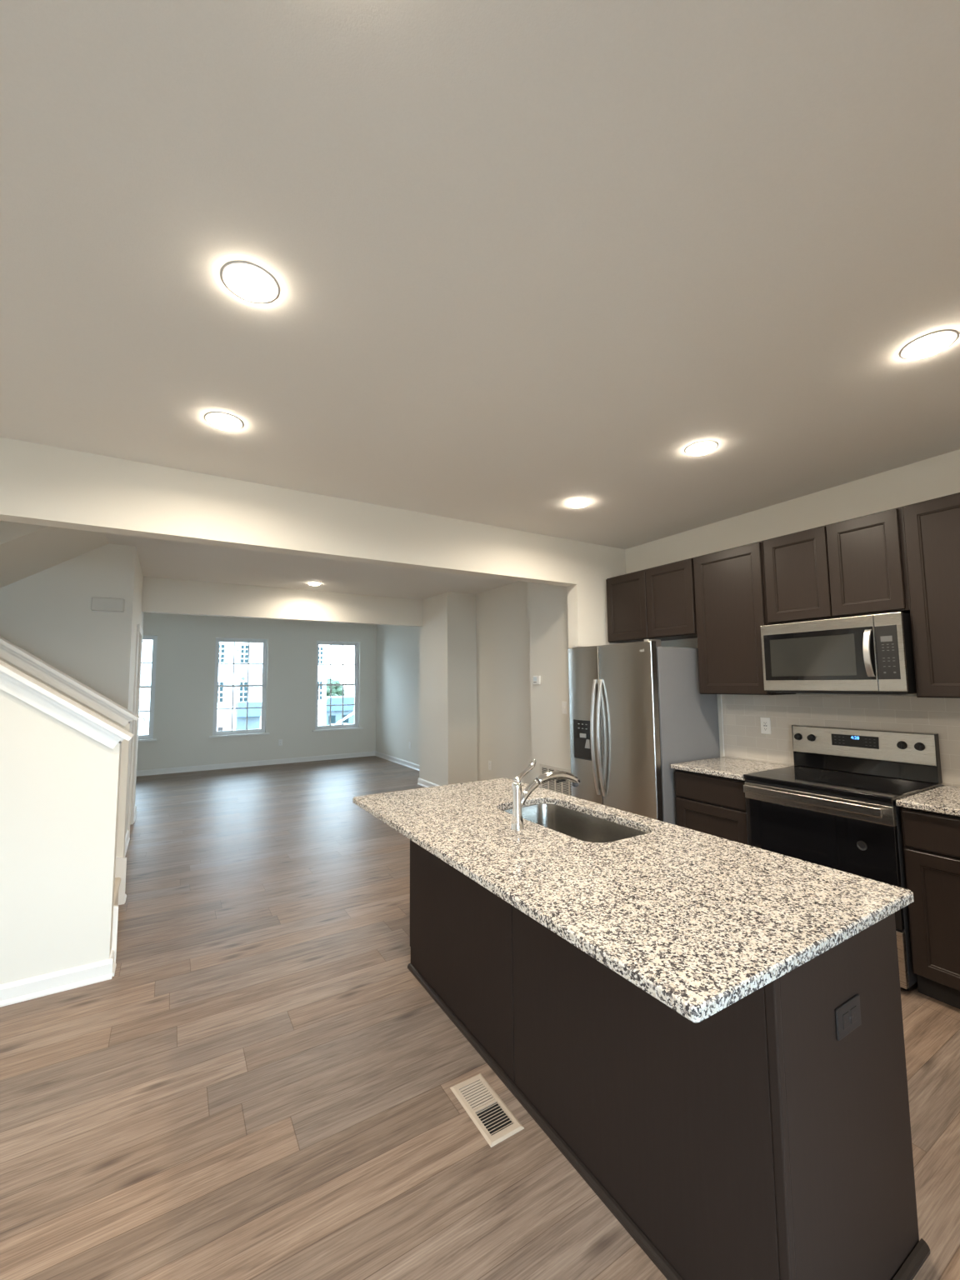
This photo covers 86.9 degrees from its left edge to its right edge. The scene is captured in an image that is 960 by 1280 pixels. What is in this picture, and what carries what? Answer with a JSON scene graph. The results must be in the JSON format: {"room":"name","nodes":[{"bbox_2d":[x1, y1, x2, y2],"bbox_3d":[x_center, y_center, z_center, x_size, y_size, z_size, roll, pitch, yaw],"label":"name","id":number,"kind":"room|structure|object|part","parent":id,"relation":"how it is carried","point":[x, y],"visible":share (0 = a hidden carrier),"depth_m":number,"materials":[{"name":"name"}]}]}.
{"room":"kitchen","nodes":[
{"label":"kitchen","id":0,"kind":"room"},
{"bbox_2d":[0,520,130,857],"bbox_3d":[-3.600,0.457,3.556,1.955,2.757,1.020,2,-6,-31],"label":"wall","id":1,"kind":"structure","parent":0,"point":[26,550],"depth_m":3.65,"materials":[{"name":"white paint"}]},
{"bbox_2d":[0,635,139,726],"bbox_3d":[-3.147,0.033,3.341,1.542,1.130,0.196,2,-6,-31],"label":"trim","id":2,"kind":"structure","parent":1,"relation":"attached to","point":[9,652],"depth_m":3.44,"materials":[{"name":"white paint"}]},
{"bbox_2d":[90,596,124,612],"bbox_3d":[-3.238,-0.306,4.415,0.234,0.122,0.048,2,-6,-31],"label":"door chime","id":3,"kind":"object","parent":1,"relation":"attached to","point":[97,604],"visible":1,"depth_m":4.40,"materials":[{"name":"white plastic"}]},
{"bbox_2d":[115,856,126,904],"bbox_3d":[-3.110,1.140,3.182,1.495,1.325,0.022,2,-6,-31],"label":"trim","id":4,"kind":"structure","parent":1,"relation":"attached to","point":[121,862],"depth_m":3.51,"materials":[{"name":"white paint"}]},
{"bbox_2d":[0,543,144,834],"bbox_3d":[-4.408,0.570,4.810,1.880,2.757,1.970,2,-6,-31],"label":"wall","id":5,"kind":"structure","parent":0,"point":[47,613],"depth_m":4.35,"materials":[{"name":"white paint"}]},
{"bbox_2d":[124,805,137,857],"bbox_3d":[-3.581,1.931,5.191,0.024,0.092,1.970,2,-6,-31],"label":"baseboard","id":6,"kind":"structure","parent":5,"relation":"attached to","point":[127,838],"depth_m":4.87,"materials":[{"name":"white paint"}]},
{"bbox_2d":[127,624,143,837],"bbox_3d":[-3.673,0.924,5.337,0.106,2.125,0.700,2,-6,-31],"label":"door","id":7,"kind":"structure","parent":5,"relation":"in","point":[139,630],"depth_m":5.14,"materials":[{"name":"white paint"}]},
{"bbox_2d":[136,612,376,770],"bbox_3d":[-4.729,0.945,9.277,6.220,2.757,0.190,2,-6,-31],"label":"wall","id":8,"kind":"structure","parent":0,"point":[183,704],"depth_m":9.44,"materials":[{"name":"white paint"}]},
{"bbox_2d":[138,635,157,741],"bbox_3d":[-5.968,0.804,8.494,1.000,1.798,0.220,2,-6,-31],"label":"window","id":9,"kind":"structure","parent":8,"relation":"in","point":[149,737],"depth_m":8.72,"materials":[{"name":"white plastic"}]},
{"bbox_3d":[-5.990,1.208,8.502,0.820,0.870,0.027,2,-6,-31],"label":"sash","id":10,"kind":"part","parent":9,"relation":"part of","materials":[{"name":"white plastic"}]},
{"bbox_3d":[-5.939,1.682,8.386,1.000,0.030,0.140,2,-6,-31],"label":"sill","id":11,"kind":"part","parent":9,"relation":"part of","materials":[{"name":"white paint"}]},
{"bbox_3d":[-6.015,0.383,8.599,0.820,0.870,0.027,2,-6,-31],"label":"sash","id":12,"kind":"part","parent":9,"relation":"part of","materials":[{"name":"white plastic"}]},
{"bbox_2d":[209,637,269,737],"bbox_3d":[-4.442,0.866,9.418,1.000,1.798,0.220,2,-6,-31],"label":"window","id":13,"kind":"structure","parent":8,"relation":"in","point":[232,732],"depth_m":9.44,"materials":[{"name":"white plastic"}]},
{"bbox_3d":[-4.413,1.744,9.310,1.000,0.030,0.140,2,-6,-31],"label":"sill","id":14,"kind":"part","parent":13,"relation":"part of","materials":[{"name":"white paint"}]},
{"bbox_3d":[-4.464,1.270,9.425,0.820,0.870,0.027,2,-6,-31],"label":"sash","id":15,"kind":"part","parent":13,"relation":"part of","materials":[{"name":"white plastic"}]},
{"bbox_3d":[-4.489,0.445,9.523,0.820,0.870,0.027,2,-6,-31],"label":"sash","id":16,"kind":"part","parent":13,"relation":"part of","materials":[{"name":"white plastic"}]},
{"bbox_2d":[136,750,375,776],"bbox_3d":[-4.695,2.264,9.055,5.900,0.092,0.024,2,-6,-31],"label":"baseboard","id":17,"kind":"structure","parent":8,"relation":"attached to","point":[232,765],"depth_m":9.32,"materials":[{"name":"white paint"}]},
{"bbox_2d":[278,739,282,745],"bbox_3d":[-3.795,1.949,9.640,0.071,0.117,0.008,2,-6,-31],"label":"electrical outlet","id":18,"kind":"object","parent":8,"relation":"attached to","point":[280,741],"visible":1,"depth_m":9.64,"materials":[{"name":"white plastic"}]},
{"bbox_2d":[312,640,362,731],"bbox_3d":[-2.908,0.929,10.346,1.000,1.798,0.220,2,-6,-31],"label":"window","id":19,"kind":"structure","parent":8,"relation":"in","point":[343,727],"depth_m":10.40,"materials":[{"name":"white plastic"}]},
{"bbox_3d":[-2.929,1.332,10.354,0.820,0.870,0.027,2,-6,-31],"label":"sash","id":20,"kind":"part","parent":19,"relation":"part of","materials":[{"name":"white plastic"}]},
{"bbox_3d":[-2.954,0.507,10.451,0.820,0.870,0.027,2,-6,-31],"label":"sash","id":21,"kind":"part","parent":19,"relation":"part of","materials":[{"name":"white plastic"}]},
{"bbox_3d":[-2.878,1.806,10.239,1.000,0.030,0.140,2,-6,-31],"label":"sill","id":22,"kind":"part","parent":19,"relation":"part of","materials":[{"name":"white paint"}]},
{"bbox_2d":[141,576,422,626],"bbox_3d":[-2.401,-0.466,6.787,3.525,0.404,0.120,2,-6,-31],"label":"ceiling beam","id":23,"kind":"structure","parent":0,"point":[168,596],"depth_m":6.56,"materials":[{"name":"white paint"}]},
{"bbox_2d":[0,436,625,984],"bbox_3d":[-1.041,0.414,3.335,6.100,2.757,0.133,2,-6,-31],"label":"wall","id":24,"kind":"structure","parent":0,"point":[42,485],"depth_m":2.71,"materials":[{"name":"white paint"}]},
{"bbox_2d":[0,949,115,1007],"bbox_3d":[-2.780,1.670,2.160,1.998,0.092,0.140,2,-6,-31],"label":"baseboard","id":25,"kind":"structure","parent":24,"relation":"attached to","point":[19,991],"depth_m":2.51,"materials":[{"name":"white paint"}]},
{"bbox_2d":[0,660,134,749],"bbox_3d":[-2.590,-0.008,2.440,1.560,1.142,0.192,2,-6,-31],"label":"trim","id":26,"kind":"structure","parent":24,"relation":"attached to","point":[20,685],"depth_m":2.60,"materials":[{"name":"white paint"}]},
{"bbox_2d":[111,905,118,962],"bbox_3d":[-2.623,1.063,2.403,1.515,1.340,0.020,2,-6,-31],"label":"trim","id":27,"kind":"structure","parent":24,"relation":"attached to","point":[115,907],"depth_m":2.74,"materials":[{"name":"white paint"}]},
{"bbox_2d":[0,0,959,599],"bbox_3d":[-1.663,-0.930,4.337,6.220,0.100,12.070,2,-6,-31],"label":"ceiling","id":28,"kind":"structure","parent":0,"point":[525,257],"depth_m":1.47,"materials":[{"name":"paint"}]},
{"bbox_2d":[204,411,243,429],"bbox_3d":[-1.220,-1.036,2.417,0.168,0.016,0.168,2,-6,-31],"label":"recessed light","id":29,"kind":"object","parent":28,"relation":"in","point":[220,420],"visible":1,"depth_m":2.40,"materials":[{"name":"beige plastic"}]},
{"bbox_2d":[220,260,279,303],"bbox_3d":[-0.718,-1.110,1.588,0.168,0.016,0.168,2,-6,-31],"label":"recessed light","id":30,"kind":"object","parent":28,"relation":"in","point":[249,282],"visible":1,"depth_m":1.57,"materials":[{"name":"white plastic"}]},
{"bbox_2d":[307,581,320,585],"bbox_3d":[-2.074,-0.701,6.340,0.168,0.016,0.168,2,-6,-31],"label":"recessed light","id":31,"kind":"object","parent":28,"relation":"in","point":[313,583],"visible":1,"depth_m":6.30,"materials":[{"name":"beige"}]},
{"bbox_2d":[566,498,590,507],"bbox_3d":[0.695,-0.959,3.570,0.168,0.016,0.168,2,-6,-31],"label":"recessed light","id":32,"kind":"object","parent":28,"relation":"in","point":[578,502],"visible":1,"depth_m":3.54,"materials":[{"name":"beige plastic"}]},
{"bbox_2d":[684,440,718,455],"bbox_3d":[1.197,-1.032,2.743,0.168,0.016,0.168,2,-6,-31],"label":"recessed light","id":33,"kind":"object","parent":28,"relation":"in","point":[701,447],"visible":1,"depth_m":2.72,"materials":[{"name":"beige plastic"}]},
{"bbox_2d":[899,329,958,359],"bbox_3d":[1.694,-1.106,1.914,0.168,0.016,0.168,2,-6,-31],"label":"recessed light","id":34,"kind":"object","parent":28,"relation":"in","point":[929,344],"visible":1,"depth_m":1.89,"materials":[{"name":"beige plastic"}]},
{"bbox_2d":[0,755,959,1279],"bbox_3d":[-1.635,1.897,4.101,6.220,0.060,12.070,2,-6,-31],"label":"floor","id":35,"kind":"structure","parent":0,"point":[260,1082],"depth_m":1.88,"materials":[{"name":"brown wood"}]},
{"bbox_2d":[113,877,120,905],"bbox_3d":[-3.050,1.102,2.680,1.866,1.316,0.896,2,-6,-31],"label":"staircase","id":36,"kind":"structure","parent":35,"relation":"on","point":[117,880],"depth_m":3.36,"materials":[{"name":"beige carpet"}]},
{"bbox_2d":[450,1073,524,1147],"bbox_3d":[0.019,1.656,1.799,0.133,0.006,0.285,2,-6,-31],"label":"floor vent","id":37,"kind":"object","parent":35,"relation":"in","point":[494,1120],"visible":1,"depth_m":1.78,"materials":[{"name":"beige metal"}]},
{"bbox_2d":[568,639,719,824],"bbox_3d":[1.284,0.933,4.087,0.815,1.802,0.888,2,-6,-31],"label":"refrigerator","id":38,"kind":"object","parent":35,"relation":"on","point":[637,710],"visible":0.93,"depth_m":3.78,"materials":[{"name":"metal"}]},
{"bbox_3d":[0.841,0.780,4.137,0.009,0.033,0.070,2,-6,-31],"label":"dispenser spout","id":39,"kind":"part","parent":38,"relation":"part of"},
{"bbox_3d":[0.876,0.919,4.149,0.069,1.724,0.361,2,-6,-31],"label":"door","id":40,"kind":"part","parent":38,"relation":"part of","materials":[{"name":"silver metal"}]},
{"bbox_3d":[0.904,0.764,4.003,0.068,0.902,0.025,2,-6,-31],"label":"handle","id":41,"kind":"part","parent":38,"relation":"part of","materials":[{"name":"silver metal"}]},
{"bbox_3d":[0.937,0.759,3.949,0.068,0.902,0.025,2,-6,-31],"label":"handle","id":42,"kind":"part","parent":38,"relation":"part of","materials":[{"name":"silver metal"}]},
{"bbox_3d":[1.107,0.885,3.768,0.069,1.724,0.521,2,-6,-31],"label":"door","id":43,"kind":"part","parent":38,"relation":"part of","materials":[{"name":"silver metal"}]},
{"bbox_2d":[407,840,929,1279],"bbox_3d":[0.388,1.233,2.053,0.634,0.883,1.998,2,-6,-31],"label":"kitchen island","id":44,"kind":"object","parent":35,"relation":"on","point":[746,1141],"visible":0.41,"depth_m":1.30,"materials":[{"name":"brown wood"}]},
{"bbox_3d":[-0.128,1.261,2.899,0.583,0.788,0.018,2,-6,-31],"label":"panel","id":45,"kind":"part","parent":44,"relation":"part of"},
{"bbox_3d":[-0.121,1.260,2.331,0.012,0.879,0.956,2,-6,-31],"label":"panel","id":46,"kind":"part","parent":44,"relation":"part of","materials":[{"name":"brown wood"}]},
{"bbox_2d":[352,777,914,1023],"bbox_3d":[0.271,0.773,2.027,0.960,0.030,2.037,2,-6,-31],"label":"island countertop","id":47,"kind":"structure","parent":44,"relation":"on","point":[700,922],"depth_m":1.43,"materials":[{"name":"stone"}]},
{"bbox_2d":[510,758,579,830],"bbox_3d":[0.281,0.630,2.127,0.360,0.272,0.053,2,-6,-31],"label":"faucet","id":48,"kind":"object","parent":47,"relation":"on","point":[519,799],"visible":1,"depth_m":2.06,"materials":[{"name":"silver metal"}]},
{"bbox_3d":[0.182,0.538,2.075,0.105,0.095,0.034,2,-6,-31],"label":"lever","id":49,"kind":"part","parent":48,"relation":"part of","materials":[{"name":"silver metal"}]},
{"bbox_3d":[0.196,0.630,2.075,0.113,0.114,0.033,2,-6,-31],"label":"spout","id":50,"kind":"part","parent":48,"relation":"part of","materials":[{"name":"silver metal"}]},
{"bbox_2d":[501,803,647,842],"bbox_3d":[0.386,0.903,2.209,0.392,0.200,0.742,2,-6,-31],"label":"sink","id":51,"kind":"object","parent":47,"relation":"in","point":[576,824],"visible":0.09,"depth_m":2.43,"materials":[{"name":"silver metal"}]},
{"bbox_3d":[0.382,1.186,1.504,0.012,0.879,0.974,2,-6,-31],"label":"panel","id":52,"kind":"part","parent":44,"relation":"part of","materials":[{"name":"brown wood"}]},
{"bbox_3d":[0.645,1.148,1.081,0.023,0.879,0.025,2,-6,-31],"label":"corner post","id":53,"kind":"part","parent":44,"relation":"part of","materials":[{"name":"brown wood"}]},
{"bbox_2d":[835,994,861,1040],"bbox_3d":[0.902,0.922,1.240,0.117,0.071,0.008,2,-6,-31],"label":"electrical outlet","id":54,"kind":"object","parent":44,"relation":"attached to","point":[847,1016],"visible":1,"depth_m":1.23,"materials":[{"name":"brown plastic"}]},
{"bbox_2d":[842,1010,849,1029],"bbox_3d":[0.886,0.921,1.227,0.029,0.034,0.003,2,-6,-31],"label":"receptacle","id":55,"kind":"object","parent":54,"relation":"attached to","point":[846,1014],"depth_m":1.23,"materials":[{"name":"black plastic"}]},
{"bbox_2d":[850,1005,857,1024],"bbox_3d":[0.920,0.923,1.248,0.029,0.034,0.003,2,-6,-31],"label":"receptacle","id":56,"kind":"object","parent":54,"relation":"attached to","point":[853,1009],"depth_m":1.25,"materials":[{"name":"black plastic"}]},
{"bbox_3d":[0.908,1.158,1.234,0.586,0.879,0.012,2,-6,-31],"label":"panel","id":57,"kind":"part","parent":44,"relation":"part of","materials":[{"name":"brown wood"}]},
{"bbox_2d":[675,769,748,844],"bbox_3d":[1.768,1.339,3.479,0.604,0.883,0.536,2,-6,-31],"label":"base cabinet","id":58,"kind":"object","parent":35,"relation":"on","point":[706,803],"visible":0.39,"depth_m":3.33,"materials":[{"name":"brown wood"}]},
{"bbox_3d":[1.515,0.991,3.356,0.020,0.171,0.516,2,-6,-31],"label":"drawer","id":59,"kind":"part","parent":58,"relation":"part of","materials":[{"name":"brown wood"}]},
{"bbox_3d":[1.518,1.375,3.324,0.020,0.574,0.516,2,-6,-31],"label":"door","id":60,"kind":"part","parent":58,"relation":"part of","materials":[{"name":"brown wood"}]},
{"bbox_2d":[670,756,789,780],"bbox_3d":[1.751,0.882,3.510,0.620,0.030,0.542,2,-6,-31],"label":"countertop","id":61,"kind":"structure","parent":58,"relation":"on","point":[735,768],"depth_m":3.46,"materials":[{"name":"stone"}]},
{"bbox_2d":[743,725,942,990],"bbox_3d":[2.065,1.132,2.912,0.676,1.194,0.756,2,-6,-31],"label":"range","id":62,"kind":"object","parent":35,"relation":"on","point":[847,822],"visible":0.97,"depth_m":2.82,"materials":[{"name":"grey metal"}]},
{"bbox_3d":[2.122,0.647,3.387,0.024,0.047,0.047,2,-6,-31],"label":"knob","id":63,"kind":"part","parent":62,"relation":"part of","materials":[{"name":"black plastic"}]},
{"bbox_3d":[2.165,0.640,3.317,0.024,0.047,0.047,2,-6,-31],"label":"knob","id":64,"kind":"part","parent":62,"relation":"part of","materials":[{"name":"black plastic"}]},
{"bbox_3d":[1.791,0.871,2.775,0.047,0.045,0.700,2,-6,-31],"label":"handle","id":65,"kind":"part","parent":62,"relation":"part of","materials":[{"name":"silver metal"}]},
{"bbox_3d":[1.829,0.832,2.795,0.026,0.018,0.748,2,-6,-31],"label":"rail","id":66,"kind":"part","parent":62,"relation":"part of","materials":[{"name":"black plastic"}]},
{"bbox_3d":[1.827,0.888,2.788,0.031,0.092,0.750,2,-6,-31],"label":"door trim","id":67,"kind":"part","parent":62,"relation":"part of","materials":[{"name":"silver metal"}]},
{"bbox_3d":[1.831,1.176,2.765,0.030,0.484,0.750,2,-6,-31],"label":"oven door","id":68,"kind":"part","parent":62,"relation":"part of","materials":[{"name":"black glass"}]},
{"bbox_2d":[743,765,939,803],"bbox_3d":[2.057,0.818,2.935,0.588,0.028,0.756,2,-6,-31],"label":"cooktop","id":69,"kind":"object","parent":62,"relation":"in","point":[861,787],"depth_m":2.85,"materials":[{"name":"black glass"}]},
{"bbox_3d":[2.322,0.635,3.112,0.044,0.172,0.748,2,-6,-31],"label":"control panel","id":70,"kind":"part","parent":62,"relation":"part of","materials":[{"name":"silver metal"}]},
{"bbox_3d":[2.415,0.604,2.905,0.024,0.047,0.047,2,-6,-31],"label":"knob","id":71,"kind":"part","parent":62,"relation":"part of","materials":[{"name":"black plastic"}]},
{"bbox_3d":[1.834,1.554,2.733,0.030,0.256,0.750,2,-6,-31],"label":"drawer","id":72,"kind":"part","parent":62,"relation":"part of","materials":[{"name":"silver metal"}]},
{"bbox_3d":[2.457,0.598,2.837,0.024,0.047,0.047,2,-6,-31],"label":"knob","id":73,"kind":"part","parent":62,"relation":"part of","materials":[{"name":"black plastic"}]},
{"bbox_2d":[900,806,959,1009],"bbox_3d":[2.438,1.240,2.378,0.604,0.883,0.511,2,-6,-31],"label":"base cabinet","id":74,"kind":"object","parent":35,"relation":"on","point":[931,840],"visible":0.96,"depth_m":2.36,"materials":[{"name":"brown wood"}]},
{"bbox_2d":[895,785,959,816],"bbox_3d":[2.426,0.783,2.401,0.620,0.030,0.532,2,-6,-31],"label":"countertop","id":75,"kind":"structure","parent":74,"relation":"on","point":[944,799],"depth_m":2.44,"materials":[{"name":"stone"}]},
{"bbox_3d":[2.185,0.892,2.255,0.020,0.171,0.491,2,-6,-31],"label":"drawer","id":76,"kind":"part","parent":74,"relation":"part of","materials":[{"name":"brown wood"}]},
{"bbox_3d":[2.189,1.276,2.223,0.020,0.574,0.491,2,-6,-31],"label":"door","id":77,"kind":"part","parent":74,"relation":"part of","materials":[{"name":"brown wood"}]},
{"bbox_2d":[375,449,959,787],"bbox_3d":[0.731,0.587,5.618,0.695,2.757,11.900,2,-6,-31],"label":"wall","id":78,"kind":"structure","parent":0,"point":[458,687],"depth_m":6.39,"materials":[{"name":"white paint"}]},
{"bbox_2d":[375,750,439,787],"bbox_3d":[-0.624,2.097,7.539,0.519,0.092,6.852,2,-6,-31],"label":"baseboard","id":79,"kind":"structure","parent":78,"relation":"attached to","point":[421,782],"depth_m":9.12,"materials":[{"name":"white paint"}]},
{"bbox_2d":[488,760,491,769],"bbox_3d":[0.131,1.668,6.741,0.008,0.117,0.071,2,-6,-31],"label":"electrical outlet","id":80,"kind":"object","parent":78,"relation":"attached to","point":[489,762],"visible":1,"depth_m":6.74,"materials":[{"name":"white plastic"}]},
{"bbox_2d":[533,675,540,684],"bbox_3d":[0.586,0.415,5.240,0.026,0.090,0.106,2,-6,-31],"label":"thermostat","id":81,"kind":"object","parent":78,"relation":"attached to","point":[537,679],"visible":1,"depth_m":5.22,"materials":[{"name":"white plastic"}]},
{"bbox_2d":[539,763,571,795],"bbox_3d":[0.761,1.520,4.892,0.010,0.575,0.575,2,-6,-31],"label":"air vent","id":82,"kind":"object","parent":78,"relation":"in","point":[564,787],"visible":0.16,"depth_m":4.94,"materials":[{"name":"white metal"}]},
{"bbox_2d":[561,701,567,714],"bbox_3d":[0.808,0.650,4.867,0.016,0.117,0.071,2,-6,-31],"label":"light switch","id":83,"kind":"object","parent":78,"relation":"attached to","point":[564,705],"visible":1,"depth_m":4.86,"materials":[{"name":"white plastic"}]},
{"bbox_2d":[605,557,697,643],"bbox_3d":[1.516,-0.297,4.289,0.325,0.585,0.904,2,-6,-31],"label":"upper cabinet","id":84,"kind":"object","parent":78,"relation":"attached to","point":[658,602],"visible":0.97,"depth_m":4.15,"materials":[{"name":"brown wood"}]},
{"bbox_3d":[1.270,-0.284,4.400,0.020,0.569,0.442,2,-6,-31],"label":"door","id":85,"kind":"part","parent":84,"relation":"part of","materials":[{"name":"brown wood"}]},
{"bbox_3d":[1.502,-0.318,4.020,0.020,0.569,0.438,2,-6,-31],"label":"door","id":86,"kind":"part","parent":84,"relation":"part of","materials":[{"name":"brown wood"}]},
{"bbox_2d":[693,540,795,694],"bbox_3d":[1.889,-0.129,3.661,0.325,1.033,0.525,2,-6,-31],"label":"upper cabinet","id":87,"kind":"object","parent":78,"relation":"attached to","point":[730,588],"visible":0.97,"depth_m":3.56,"materials":[{"name":"brown wood"}]},
{"bbox_2d":[762,506,909,624],"bbox_3d":[2.221,-0.410,3.133,0.325,0.566,0.759,2,-6,-31],"label":"upper cabinet","id":88,"kind":"object","parent":78,"relation":"attached to","point":[856,567],"visible":0.96,"depth_m":2.99,"materials":[{"name":"brown wood"}]},
{"bbox_3d":[1.997,-0.400,3.206,0.020,0.550,0.375,2,-6,-31],"label":"door","id":89,"kind":"part","parent":88,"relation":"part of","materials":[{"name":"brown wood"}]},
{"bbox_2d":[760,611,916,694],"bbox_3d":[2.170,0.103,3.059,0.437,0.436,0.748,2,-6,-31],"label":"microwave","id":90,"kind":"object","parent":88,"relation":"attached to","point":[867,654],"visible":0.97,"depth_m":2.90,"materials":[{"name":"silver metal"}]},
{"bbox_3d":[2.004,0.093,3.033,0.022,0.418,0.622,2,-6,-31],"label":"door","id":91,"kind":"part","parent":90,"relation":"part of","materials":[{"name":"silver metal"}]},
{"bbox_3d":[1.998,0.093,3.023,0.005,0.292,0.601,2,-6,-31],"label":"door glass","id":92,"kind":"part","parent":90,"relation":"part of","materials":[{"name":"black glass"}]},
{"bbox_3d":[2.122,0.071,2.769,0.053,0.260,0.030,2,-6,-31],"label":"handle","id":93,"kind":"part","parent":90,"relation":"part of","materials":[{"name":"silver metal"}]},
{"bbox_3d":[2.198,0.065,2.713,0.022,0.418,0.124,2,-6,-31],"label":"control panel","id":94,"kind":"part","parent":90,"relation":"part of","materials":[{"name":"silver metal"}]},
{"bbox_3d":[2.189,-0.428,2.892,0.020,0.550,0.351,2,-6,-31],"label":"door","id":95,"kind":"part","parent":88,"relation":"part of","materials":[{"name":"brown wood"}]},
{"bbox_2d":[721,694,959,787],"bbox_3d":[2.431,0.575,3.021,0.013,0.488,2.112,2,-6,-31],"label":"wall","id":96,"kind":"structure","parent":78,"relation":"attached to","point":[743,738],"depth_m":3.29,"materials":[{"name":"tile"}]},
{"bbox_2d":[720,694,724,756],"bbox_3d":[1.880,0.655,3.923,0.016,0.488,0.008,2,-6,-31],"label":"trim","id":97,"kind":"structure","parent":96,"relation":"attached to","point":[721,694],"depth_m":3.92,"materials":[{"name":"white plastic"}]},
{"bbox_2d":[760,717,770,734],"bbox_3d":[2.046,0.614,3.632,0.010,0.117,0.071,2,-6,-31],"label":"electrical outlet","id":98,"kind":"object","parent":96,"relation":"attached to","point":[765,722],"visible":1,"depth_m":3.63,"materials":[{"name":"white plastic"}]},
{"bbox_2d":[762,720,768,730],"bbox_3d":[2.045,0.614,3.631,0.004,0.067,0.034,2,-6,-31],"label":"receptacle","id":99,"kind":"object","parent":98,"relation":"attached to","point":[765,723],"depth_m":3.63,"materials":[{"name":"grey plastic"}]},
{"bbox_2d":[901,492,959,698],"bbox_3d":[2.564,-0.228,2.553,0.325,1.033,0.555,2,-6,-31],"label":"upper cabinet","id":100,"kind":"object","parent":78,"relation":"attached to","point":[932,527],"visible":1,"depth_m":2.61,"materials":[{"name":"brown wood"}]},
{"label":"outside","id":101,"kind":"structure","parent":0,"visible":0},
{"bbox_3d":[-11.221,8.588,27.626,130.000,0.100,180.000,2,-6,-31],"label":"ground","id":102,"kind":"structure","parent":101,"visible":0},
{"bbox_2d":[138,640,326,734],"bbox_3d":[-32.267,1.053,32.276,42.300,16.100,11.400,2,-6,-31],"label":"apartment building","id":103,"kind":"structure","parent":102,"relation":"on","point":[226,649],"depth_m":35.94,"materials":[{"name":"white"}]},
{"bbox_3d":[-18.241,3.638,35.442,0.500,1.400,0.040,2,-6,-31],"label":"pane","id":104,"kind":"part","parent":103,"relation":"part of","materials":[{"name":"clear glass"}]},
{"bbox_3d":[-18.267,0.948,35.666,0.500,1.250,0.040,2,-6,-31],"label":"pane","id":105,"kind":"part","parent":103,"relation":"part of","materials":[{"name":"clear glass"}]},
{"bbox_3d":[-16.916,3.692,36.244,0.480,1.400,0.040,2,-6,-31],"label":"pane","id":106,"kind":"part","parent":103,"relation":"part of","materials":[{"name":"clear glass"}]},
{"bbox_3d":[-16.942,1.001,36.468,0.480,1.250,0.040,2,-6,-31],"label":"pane","id":107,"kind":"part","parent":103,"relation":"part of","materials":[{"name":"clear glass"}]},
{"bbox_3d":[-12.354,3.877,39.005,0.390,1.400,0.040,2,-6,-31],"label":"pane","id":108,"kind":"part","parent":103,"relation":"part of","materials":[{"name":"clear glass"}]},
{"bbox_3d":[-12.380,1.187,39.229,0.390,1.250,0.040,2,-6,-31],"label":"pane","id":109,"kind":"part","parent":103,"relation":"part of","materials":[{"name":"clear glass"}]},
{"bbox_2d":[326,678,338,696],"bbox_3d":[-27.661,10.332,90.069,5.594,7.129,5.168,2,-6,-31],"label":"tree","id":110,"kind":"object","parent":102,"relation":"on","point":[332,682],"visible":0.13,"depth_m":89.35,"materials":[{"name":"green plant"}]},
{"bbox_2d":[329,680,344,695],"bbox_3d":[-30.292,11.364,102.727,5.838,7.225,6.068,2,-6,-31],"label":"tree","id":111,"kind":"object","parent":102,"relation":"on","point":[337,690],"visible":0.2,"depth_m":101.30,"materials":[{"name":"green plant"}]},
{"bbox_2d":[325,695,354,724],"bbox_3d":[-20.591,10.339,73.428,7.500,4.200,8.800,2,-6,-31],"label":"house","id":112,"kind":"structure","parent":102,"relation":"on","point":[336,711],"depth_m":69.40,"materials":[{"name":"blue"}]},
{"bbox_2d":[330,707,354,724],"bbox_3d":[-16.253,9.872,61.709,3.644,3.100,1.470,2,-6,-31],"label":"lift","id":113,"kind":"object","parent":102,"relation":"on","point":[352,713],"visible":0.13,"depth_m":61.31,"materials":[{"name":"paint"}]}
]}

